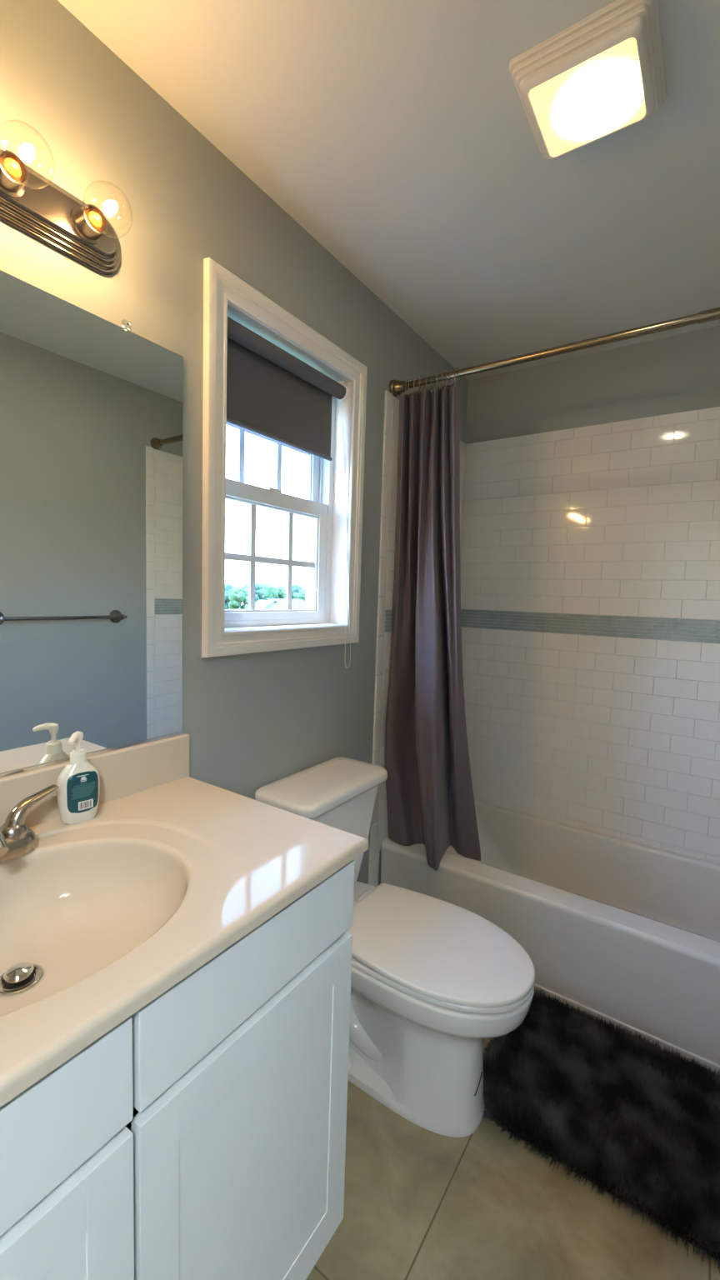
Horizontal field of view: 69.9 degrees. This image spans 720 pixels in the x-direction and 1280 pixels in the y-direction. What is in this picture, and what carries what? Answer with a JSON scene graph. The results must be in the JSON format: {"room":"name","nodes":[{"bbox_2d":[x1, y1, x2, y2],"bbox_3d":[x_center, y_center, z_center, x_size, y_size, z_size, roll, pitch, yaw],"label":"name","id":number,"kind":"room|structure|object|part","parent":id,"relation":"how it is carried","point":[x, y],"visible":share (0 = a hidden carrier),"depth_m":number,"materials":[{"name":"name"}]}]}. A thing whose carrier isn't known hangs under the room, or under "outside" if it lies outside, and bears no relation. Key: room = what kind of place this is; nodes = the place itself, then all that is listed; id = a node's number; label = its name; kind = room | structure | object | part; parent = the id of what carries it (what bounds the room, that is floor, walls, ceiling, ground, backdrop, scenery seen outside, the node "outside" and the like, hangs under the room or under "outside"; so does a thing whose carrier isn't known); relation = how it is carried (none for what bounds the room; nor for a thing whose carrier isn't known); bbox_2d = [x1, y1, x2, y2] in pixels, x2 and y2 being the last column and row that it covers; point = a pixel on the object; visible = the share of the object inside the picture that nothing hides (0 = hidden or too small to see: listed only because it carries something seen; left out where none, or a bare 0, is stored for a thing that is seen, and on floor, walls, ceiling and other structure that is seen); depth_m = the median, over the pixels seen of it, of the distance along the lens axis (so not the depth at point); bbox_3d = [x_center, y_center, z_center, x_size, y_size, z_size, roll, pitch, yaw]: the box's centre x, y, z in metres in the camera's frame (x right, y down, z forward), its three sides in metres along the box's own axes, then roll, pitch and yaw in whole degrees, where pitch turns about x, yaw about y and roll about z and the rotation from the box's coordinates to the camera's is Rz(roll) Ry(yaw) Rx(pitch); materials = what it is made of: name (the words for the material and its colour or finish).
{"room":"bathroom","nodes":[
{"label":"bathroom","id":0,"kind":"room"},
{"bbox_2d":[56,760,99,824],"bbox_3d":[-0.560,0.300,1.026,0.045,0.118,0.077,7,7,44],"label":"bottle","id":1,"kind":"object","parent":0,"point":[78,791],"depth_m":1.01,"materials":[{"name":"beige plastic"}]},
{"bbox_2d":[0,0,468,884],"bbox_3d":[-0.309,0.007,1.591,0.150,2.440,2.858,5,6,34],"label":"wall","id":2,"kind":"structure","parent":0,"point":[254,721],"depth_m":1.26,"materials":[{"name":"grey paint"}]},
{"bbox_2d":[0,119,132,274],"bbox_3d":[-0.604,-0.777,0.789,0.146,0.114,0.584,5,6,34],"label":"vanity light","id":3,"kind":"object","parent":2,"relation":"attached to","point":[31,203],"visible":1,"depth_m":0.94,"materials":[{"name":"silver metal"}]},
{"bbox_3d":[-0.578,-0.782,0.855,0.034,0.026,0.026,5,6,34],"label":"bulb stem","id":4,"kind":"part","parent":3,"relation":"part of","materials":[{"name":"orange"}]},
{"bbox_2d":[0,149,28,197],"bbox_3d":[-0.586,-0.783,0.860,0.032,0.060,0.060,5,6,34],"label":"socket","id":5,"kind":"object","parent":3,"relation":"attached to","point":[12,165],"depth_m":0.86,"materials":[{"name":"silver metal"}]},
{"bbox_3d":[-0.544,-0.779,0.832,0.097,0.082,0.082,5,6,34],"label":"bulb","id":6,"kind":"part","parent":3,"relation":"part of","materials":[{"name":"clear glass"}]},
{"bbox_2d":[70,204,107,244],"bbox_3d":[-0.508,-0.790,0.974,0.032,0.060,0.060,5,6,34],"label":"socket","id":7,"kind":"object","parent":3,"relation":"attached to","point":[82,231],"depth_m":0.97,"materials":[{"name":"silver metal"}]},
{"bbox_3d":[-0.500,-0.789,0.969,0.034,0.026,0.026,5,6,34],"label":"bulb stem","id":8,"kind":"part","parent":3,"relation":"part of","materials":[{"name":"orange"}]},
{"bbox_3d":[-0.466,-0.786,0.945,0.097,0.082,0.082,5,6,34],"label":"bulb","id":9,"kind":"part","parent":3,"relation":"part of","materials":[{"name":"clear glass"}]},
{"bbox_2d":[0,270,183,778],"bbox_3d":[-0.687,-0.198,0.860,0.014,0.918,0.926,5,6,34],"label":"wall mirror","id":10,"kind":"object","parent":2,"relation":"attached to","point":[92,407],"visible":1,"depth_m":1.04,"materials":[{"name":"grey mirror"}]},
{"bbox_2d":[0,733,189,827],"bbox_3d":[-0.704,0.314,0.898,0.019,0.110,0.961,5,6,34],"label":"backsplash","id":11,"kind":"structure","parent":2,"relation":"attached to","point":[123,772],"depth_m":1.13,"materials":[{"name":"beige stone"}]},
{"bbox_2d":[201,257,367,657],"bbox_3d":[-0.253,-0.459,1.599,0.176,0.966,0.686,5,6,34],"label":"window","id":12,"kind":"structure","parent":2,"relation":"in","point":[224,632],"depth_m":1.57,"materials":[{"name":"white paint"}]},
{"bbox_3d":[-0.274,-0.264,1.625,0.030,0.400,0.508,5,6,34],"label":"sash","id":13,"kind":"part","parent":12,"relation":"part of","materials":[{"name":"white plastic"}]},
{"bbox_3d":[-0.290,-0.462,1.623,0.087,0.846,0.564,5,6,34],"label":"frame","id":14,"kind":"part","parent":12,"relation":"part of","materials":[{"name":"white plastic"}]},
{"bbox_2d":[226,316,350,668],"bbox_3d":[-0.209,-0.379,1.580,0.085,0.981,0.554,5,6,34],"label":"roller shade","id":15,"kind":"object","parent":12,"relation":"attached to","point":[272,393],"visible":0.8,"depth_m":1.54,"materials":[{"name":"grey fabric"}]},
{"bbox_3d":[-0.063,-0.374,1.795,0.084,0.944,0.034,5,6,34],"label":"pull chain","id":16,"kind":"part","parent":15,"relation":"part of","materials":[{"name":"white plastic"}]},
{"bbox_3d":[-0.292,-0.642,1.613,0.031,0.430,0.508,5,6,34],"label":"sash","id":17,"kind":"part","parent":12,"relation":"part of","materials":[{"name":"white plastic"}]},
{"bbox_2d":[368,390,465,886],"bbox_3d":[0.275,0.115,2.320,0.012,2.138,0.754,5,6,34],"label":"wall tile","id":18,"kind":"structure","parent":2,"relation":"attached to","point":[379,827],"depth_m":2.03,"materials":[{"name":"white tile"}]},
{"bbox_2d":[389,306,719,397],"bbox_3d":[0.755,-0.905,1.544,1.523,0.062,0.062,5,6,34],"label":"curtain rod","id":19,"kind":"object","parent":2,"relation":"attached to","point":[397,387],"visible":0.92,"depth_m":1.60,"materials":[{"name":"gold metal"}]},
{"bbox_2d":[403,380,408,398],"bbox_3d":[0.177,-0.940,1.934,0.014,0.072,0.049,4,5,23],"label":"curtain hook","id":20,"kind":"object","parent":19,"relation":"hanging from","point":[405,395],"visible":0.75,"depth_m":1.92,"materials":[{"name":"silver metal"}]},
{"bbox_2d":[385,381,480,870],"bbox_3d":[0.296,-0.020,1.991,0.374,1.812,0.246,5,6,34],"label":"shower curtain","id":21,"kind":"object","parent":20,"relation":"hanging from","point":[430,798],"visible":0.99,"depth_m":1.95,"materials":[{"name":"grey fabric"}]},
{"bbox_2d":[406,379,414,397],"bbox_3d":[0.192,-0.938,1.924,0.014,0.072,0.049,6,6,38],"label":"curtain hook","id":22,"kind":"object","parent":19,"relation":"hanging from","point":[408,394],"visible":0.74,"depth_m":1.91,"materials":[{"name":"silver metal"}]},
{"bbox_2d":[411,377,420,395],"bbox_3d":[0.211,-0.937,1.911,0.014,0.072,0.049,6,7,42],"label":"curtain hook","id":23,"kind":"object","parent":19,"relation":"hanging from","point":[415,377],"visible":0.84,"depth_m":1.90,"materials":[{"name":"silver metal"}]},
{"bbox_2d":[417,376,424,394],"bbox_3d":[0.228,-0.935,1.900,0.014,0.072,0.049,5,6,33],"label":"curtain hook","id":24,"kind":"object","parent":19,"relation":"hanging from","point":[419,392],"visible":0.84,"depth_m":1.88,"materials":[{"name":"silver metal"}]},
{"bbox_2d":[424,375,430,393],"bbox_3d":[0.251,-0.933,1.884,0.014,0.072,0.049,5,6,34],"label":"curtain hook","id":25,"kind":"object","parent":19,"relation":"hanging from","point":[426,391],"visible":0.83,"depth_m":1.87,"materials":[{"name":"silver metal"}]},
{"bbox_2d":[429,373,435,392],"bbox_3d":[0.267,-0.932,1.873,0.014,0.072,0.049,5,6,30],"label":"curtain hook","id":26,"kind":"object","parent":19,"relation":"hanging from","point":[431,389],"visible":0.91,"depth_m":1.86,"materials":[{"name":"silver metal"}]},
{"bbox_2d":[435,371,441,391],"bbox_3d":[0.287,-0.930,1.860,0.014,0.072,0.049,5,6,31],"label":"curtain hook","id":27,"kind":"object","parent":19,"relation":"hanging from","point":[437,387],"visible":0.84,"depth_m":1.84,"materials":[{"name":"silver metal"}]},
{"bbox_2d":[440,370,445,389],"bbox_3d":[0.301,-0.928,1.850,0.014,0.072,0.049,4,5,26],"label":"curtain hook","id":28,"kind":"object","parent":19,"relation":"hanging from","point":[442,387],"visible":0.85,"depth_m":1.83,"materials":[{"name":"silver metal"}]},
{"bbox_2d":[444,370,449,389],"bbox_3d":[0.314,-0.927,1.841,0.014,0.072,0.049,4,5,27],"label":"curtain hook","id":29,"kind":"object","parent":19,"relation":"hanging from","point":[446,386],"visible":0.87,"depth_m":1.82,"materials":[{"name":"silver metal"}]},
{"bbox_2d":[452,367,461,386],"bbox_3d":[0.345,-0.925,1.821,0.014,0.072,0.049,6,7,43],"label":"curtain hook","id":30,"kind":"object","parent":19,"relation":"hanging from","point":[457,367],"visible":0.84,"depth_m":1.81,"materials":[{"name":"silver metal"}]},
{"bbox_2d":[57,0,719,380],"bbox_3d":[0.422,-1.206,1.013,1.564,0.120,2.658,5,6,34],"label":"ceiling","id":31,"kind":"structure","parent":0,"point":[398,135],"depth_m":1.24,"materials":[{"name":"white paint"}]},
{"bbox_2d":[509,0,666,159],"bbox_3d":[0.470,-1.121,1.057,0.258,0.052,0.250,5,6,34],"label":"ceiling fan light","id":32,"kind":"object","parent":31,"relation":"attached to","point":[602,76],"visible":1,"depth_m":1.01,"materials":[{"name":"beige plastic"}]},
{"bbox_2d":[305,1037,719,1279],"bbox_3d":[0.020,1.410,0.339,2.044,0.120,4.498,5,6,34],"label":"floor","id":33,"kind":"structure","parent":0,"point":[421,1203],"depth_m":1.14,"materials":[{"name":"beige tile"}]},
{"bbox_2d":[0,860,354,1279],"bbox_3d":[-0.501,0.850,0.795,0.543,0.884,0.904,5,6,34],"label":"vanity cabinet","id":34,"kind":"object","parent":33,"relation":"on","point":[202,1136],"visible":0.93,"depth_m":0.71,"materials":[{"name":"white paint"}]},
{"bbox_3d":[-0.413,0.900,0.462,0.013,0.471,0.340,5,6,34],"label":"door panel","id":35,"kind":"part","parent":34,"relation":"part of","materials":[{"name":"white paint"}]},
{"bbox_3d":[-0.402,0.518,0.430,0.019,0.131,0.446,5,6,34],"label":"drawer","id":36,"kind":"part","parent":34,"relation":"part of","materials":[{"name":"white paint"}]},
{"bbox_3d":[-0.414,0.902,0.462,0.019,0.606,0.446,5,6,34],"label":"door","id":37,"kind":"part","parent":34,"relation":"part of","materials":[{"name":"white paint"}]},
{"bbox_2d":[0,733,368,1107],"bbox_3d":[-0.484,0.400,0.753,0.556,0.242,0.962,5,6,34],"label":"countertop","id":38,"kind":"structure","parent":34,"relation":"on","point":[109,912],"depth_m":0.89,"materials":[{"name":"beige stone"}]},
{"bbox_2d":[0,784,59,862],"bbox_3d":[-0.607,0.330,0.825,0.149,0.093,0.286,5,6,34],"label":"faucet","id":39,"kind":"object","parent":38,"relation":"on","point":[17,839],"visible":1,"depth_m":0.90,"materials":[{"name":"silver metal"}]},
{"bbox_3d":[-0.603,0.320,0.821,0.140,0.072,0.042,5,6,34],"label":"spout","id":40,"kind":"part","parent":39,"relation":"part of","materials":[{"name":"silver metal"}]},
{"bbox_2d":[56,730,99,824],"bbox_3d":[-0.556,0.270,1.020,0.055,0.180,0.077,7,7,44],"label":"soap dispenser","id":41,"kind":"object","parent":38,"relation":"on","point":[78,791],"visible":1,"depth_m":1.01,"materials":[{"name":"beige plastic"}]},
{"bbox_3d":[-0.541,0.325,1.016,0.002,0.017,0.028,7,7,44],"label":"barcode panel","id":42,"kind":"part","parent":41,"relation":"part of","materials":[{"name":"white paper"}]},
{"bbox_3d":[-0.157,0.879,0.837,0.019,0.606,0.446,5,6,34],"label":"door","id":43,"kind":"part","parent":34,"relation":"part of","materials":[{"name":"white paint"}]},
{"bbox_3d":[-0.145,0.494,0.804,0.019,0.131,0.446,5,6,34],"label":"drawer","id":44,"kind":"part","parent":34,"relation":"part of","materials":[{"name":"white paint"}]},
{"bbox_3d":[-0.156,0.876,0.836,0.013,0.471,0.340,5,6,34],"label":"door panel","id":45,"kind":"part","parent":34,"relation":"part of","materials":[{"name":"white paint"}]},
{"bbox_2d":[255,756,534,1137],"bbox_3d":[0.107,0.848,1.480,0.766,0.810,0.432,5,6,34],"label":"toilet","id":46,"kind":"object","parent":33,"relation":"on","point":[432,978],"visible":0.76,"depth_m":1.36,"materials":[{"name":"white porcelain"},{"name":"white plastic"}]},
{"bbox_3d":[-0.105,0.447,1.600,0.221,0.044,0.432,5,6,34],"label":"tank lid","id":47,"kind":"part","parent":46,"relation":"part of","materials":[{"name":"white ceramic"}]},
{"bbox_3d":[-0.113,0.644,1.618,0.189,0.364,0.380,5,6,34],"label":"tank","id":48,"kind":"part","parent":46,"relation":"part of","materials":[{"name":"white ceramic"}]},
{"bbox_3d":[0.203,0.825,1.410,0.533,0.023,0.372,5,6,34],"label":"lid","id":49,"kind":"part","parent":46,"relation":"part of","materials":[{"name":"white plastic"}]},
{"bbox_3d":[0.189,0.846,1.421,0.563,0.016,0.366,5,6,34],"label":"seat","id":50,"kind":"part","parent":46,"relation":"part of","materials":[{"name":"white plastic"}]},
{"bbox_2d":[380,800,719,1074],"bbox_3d":[0.892,1.054,2.004,1.508,0.360,0.679,5,6,34],"label":"bathtub","id":51,"kind":"object","parent":33,"relation":"on","point":[625,932],"visible":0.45,"depth_m":1.83,"materials":[{"name":"white ceramic"}]},
{"bbox_2d":[480,985,719,1271],"bbox_3d":[0.755,1.278,1.362,0.790,0.014,0.457,5,6,34],"label":"bath mat","id":52,"kind":"object","parent":33,"relation":"on","point":[638,1121],"visible":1,"depth_m":1.33,"materials":[{"name":"black"}]},
{"bbox_2d":[465,325,719,444],"bbox_3d":[1.154,-0.003,2.250,1.524,2.440,0.120,5,6,34],"label":"wall","id":53,"kind":"structure","parent":0,"point":[679,372],"depth_m":2.20,"materials":[{"name":"grey paint"}]},
{"bbox_2d":[460,406,719,864],"bbox_3d":[1.117,-0.006,2.195,1.524,1.816,0.012,5,6,34],"label":"wall tile","id":54,"kind":"structure","parent":53,"relation":"attached to","point":[590,559],"depth_m":2.24,"materials":[{"name":"white tile"}]},
{"label":"outside","id":55,"kind":"structure","parent":0,"visible":0},
{"bbox_3d":[-69.576,-9.248,132.022,258.000,0.500,380.000,5,6,34],"label":"lawn","id":56,"kind":"structure","parent":55,"visible":0},
{"bbox_2d":[225,583,241,609],"bbox_3d":[-21.846,-6.577,84.465,5.218,5.514,5.374,5,6,34],"label":"leafy tree","id":57,"kind":"object","parent":56,"relation":"on","point":[228,587],"visible":0.26,"depth_m":82.84,"materials":[{"name":"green plant"}]},
{"bbox_2d":[228,586,249,609],"bbox_3d":[-17.842,-5.458,76.404,3.622,4.904,3.660,5,6,34],"label":"leafy tree","id":58,"kind":"object","parent":56,"relation":"on","point":[237,594],"visible":0.92,"depth_m":75.26,"materials":[{"name":"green plant"}]},
{"bbox_2d":[242,582,264,603],"bbox_3d":[-25.090,-10.126,119.066,5.783,6.486,5.876,5,6,34],"label":"leafy tree","id":59,"kind":"object","parent":56,"relation":"on","point":[258,592],"visible":0.34,"depth_m":117.57,"materials":[{"name":"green plant"}]},
{"bbox_2d":[255,600,277,609],"bbox_3d":[-16.710,-5.707,92.408,4.900,2.930,6.700,-2,6,-36],"label":"house","id":60,"kind":"structure","parent":56,"relation":"on","point":[260,604],"depth_m":90.50,"materials":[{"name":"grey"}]},
{"bbox_2d":[260,582,278,599],"bbox_3d":[-25.141,-11.329,130.221,8.147,6.992,8.863,5,6,34],"label":"leafy tree","id":61,"kind":"object","parent":56,"relation":"on","point":[269,592],"visible":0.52,"depth_m":127.97,"materials":[{"name":"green plant"}]},
{"bbox_2d":[275,585,294,599],"bbox_3d":[-22.353,-11.647,138.942,9.990,6.326,9.039,5,6,34],"label":"leafy tree","id":62,"kind":"object","parent":56,"relation":"on","point":[282,590],"visible":0.27,"depth_m":135.69,"materials":[{"name":"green plant"}]},
{"bbox_2d":[265,598,304,601],"bbox_3d":[-15.798,-7.097,107.840,8.700,3.130,6.700,-2,6,-41],"label":"house","id":63,"kind":"structure","parent":56,"relation":"on","point":[274,599],"depth_m":106.69,"materials":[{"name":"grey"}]},
{"bbox_2d":[270,600,305,609],"bbox_3d":[-8.779,-4.409,79.274,8.700,3.080,6.900,4,5,22],"label":"house","id":64,"kind":"structure","parent":56,"relation":"on","point":[280,604],"depth_m":78.76,"materials":[{"name":"grey"}]},
{"bbox_2d":[285,584,301,594],"bbox_3d":[-22.311,-14.997,172.053,7.841,7.355,7.741,5,6,34],"label":"leafy tree","id":65,"kind":"object","parent":56,"relation":"on","point":[297,588],"visible":0.24,"depth_m":170.48,"materials":[{"name":"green plant"}]},
{"bbox_2d":[294,587,305,601],"bbox_3d":[-12.638,-11.466,136.583,8.838,6.978,8.012,5,6,34],"label":"leafy tree","id":66,"kind":"object","parent":56,"relation":"on","point":[302,594],"visible":0.09,"depth_m":135.39,"materials":[{"name":"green plant"}]}
]}

